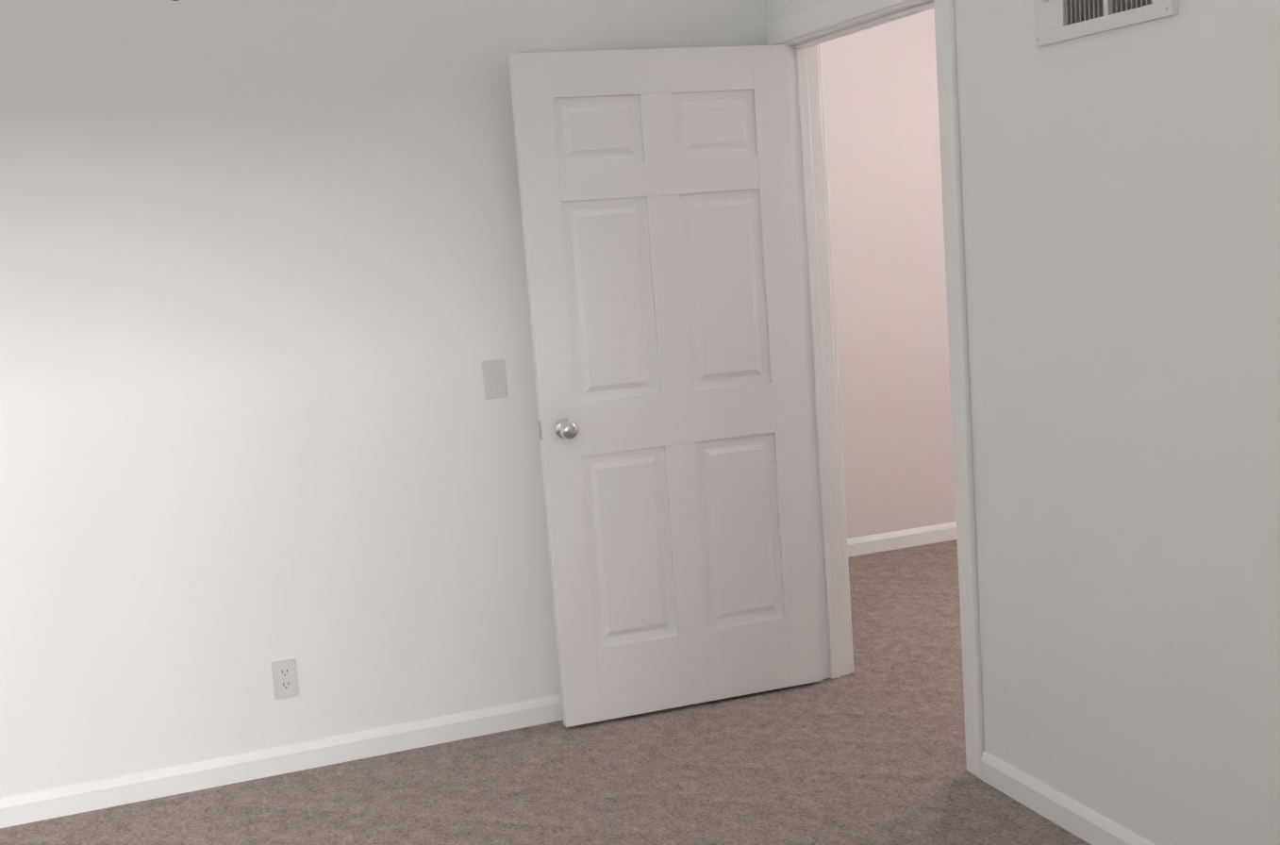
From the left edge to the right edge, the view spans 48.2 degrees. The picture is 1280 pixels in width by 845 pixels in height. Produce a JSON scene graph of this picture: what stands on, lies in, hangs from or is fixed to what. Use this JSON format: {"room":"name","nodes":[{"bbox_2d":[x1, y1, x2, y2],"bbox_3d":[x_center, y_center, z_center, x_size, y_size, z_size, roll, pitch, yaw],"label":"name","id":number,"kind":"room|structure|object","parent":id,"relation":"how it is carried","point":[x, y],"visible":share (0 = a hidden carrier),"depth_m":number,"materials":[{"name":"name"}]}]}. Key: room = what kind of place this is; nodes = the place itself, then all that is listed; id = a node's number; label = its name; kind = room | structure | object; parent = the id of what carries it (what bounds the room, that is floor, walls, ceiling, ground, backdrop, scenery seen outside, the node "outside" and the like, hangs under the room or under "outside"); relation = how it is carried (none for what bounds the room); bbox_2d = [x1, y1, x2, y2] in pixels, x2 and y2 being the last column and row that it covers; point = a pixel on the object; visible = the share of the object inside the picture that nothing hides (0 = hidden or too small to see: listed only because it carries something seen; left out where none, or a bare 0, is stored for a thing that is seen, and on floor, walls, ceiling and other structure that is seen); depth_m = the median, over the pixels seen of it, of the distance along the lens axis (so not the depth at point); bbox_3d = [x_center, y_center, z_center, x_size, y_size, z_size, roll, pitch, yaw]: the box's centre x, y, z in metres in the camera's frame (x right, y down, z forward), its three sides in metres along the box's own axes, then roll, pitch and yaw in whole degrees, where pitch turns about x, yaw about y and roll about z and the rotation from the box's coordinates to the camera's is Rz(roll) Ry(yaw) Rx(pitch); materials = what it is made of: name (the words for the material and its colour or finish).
{"room":"empty bedroom","nodes":[
{"label":"empty bedroom","id":0,"kind":"room"},
{"bbox_2d":[0,0,767,798],"bbox_3d":[-1.430,-0.148,4.008,4.240,2.440,0.120,-7,8,-20],"label":"wall","id":1,"kind":"structure","parent":0,"point":[264,309],"depth_m":4.08,"materials":[{"name":"white paint"}]},
{"bbox_2d":[0,694,563,828],"bbox_3d":[-1.321,1.026,4.105,4.000,0.078,0.016,-7,8,-20],"label":"baseboard","id":2,"kind":"structure","parent":1,"relation":"attached to","point":[75,799],"depth_m":4.18,"materials":[{"name":"white paint"}]},
{"bbox_2d":[270,657,299,699],"bbox_3d":[-1.038,0.750,4.183,0.070,0.115,0.008,-7,8,-20],"label":"electrical outlet","id":3,"kind":"object","parent":1,"relation":"attached to","point":[285,678],"visible":1,"depth_m":4.18,"materials":[{"name":"white plastic"}]},
{"bbox_2d":[482,359,507,398],"bbox_3d":[-0.437,-0.130,4.308,0.070,0.115,0.012,-7,8,-20],"label":"light switch","id":4,"kind":"object","parent":1,"relation":"attached to","point":[494,379],"visible":1,"depth_m":4.31,"materials":[{"name":"white plastic"}]},
{"bbox_2d":[0,539,1090,844],"bbox_3d":[0.197,1.126,3.080,6.370,0.060,5.940,-7,8,-20],"label":"floor","id":5,"kind":"structure","parent":0,"point":[870,749],"depth_m":3.98,"materials":[{"name":"carpet"}]},
{"bbox_2d":[820,8,956,538],"bbox_3d":[1.665,-0.722,6.544,3.380,2.440,0.120,-7,8,-20],"label":"wall","id":6,"kind":"structure","parent":0,"point":[882,123],"depth_m":6.28,"materials":[{"name":"white paint"}]},
{"bbox_2d":[847,521,956,557],"bbox_3d":[1.267,0.514,6.460,2.298,0.078,0.016,-7,8,-20],"label":"baseboard","id":7,"kind":"structure","parent":6,"relation":"attached to","point":[898,540],"depth_m":6.41,"materials":[{"name":"white paint"}]},
{"bbox_2d":[764,0,1279,844],"bbox_3d":[1.017,-0.229,3.300,0.120,2.440,5.820,-7,8,-20],"label":"wall","id":8,"kind":"structure","parent":0,"point":[1120,189],"depth_m":3.09,"materials":[{"name":"white paint"}]},
{"bbox_2d":[766,0,984,779],"bbox_3d":[0.720,-0.158,4.152,0.152,2.111,1.032,-7,8,-20],"label":"door frame","id":9,"kind":"structure","parent":8,"relation":"attached to","point":[803,35],"depth_m":4.44,"materials":[{"name":"white paint"}]},
{"bbox_2d":[508,44,822,727],"bbox_3d":[0.106,-0.115,4.407,0.880,2.020,0.168,-7,8,-20],"label":"door","id":10,"kind":"structure","parent":9,"relation":"attached to","point":[657,208],"depth_m":4.37,"materials":[{"name":"white paint"}]},
{"bbox_2d":[980,750,1154,844],"bbox_3d":[1.296,1.022,2.745,0.016,0.078,4.334,-7,8,-20],"label":"baseboard","id":11,"kind":"structure","parent":8,"relation":"attached to","point":[1077,819],"depth_m":3.49,"materials":[{"name":"white paint"}]},
{"bbox_2d":[1032,0,1178,47],"bbox_3d":[0.959,-0.932,2.998,0.030,0.220,0.446,-7,8,-20],"label":"air vent","id":12,"kind":"object","parent":8,"relation":"in","point":[1056,21],"visible":1,"depth_m":3.05,"materials":[{"name":"white metal"}]}
]}

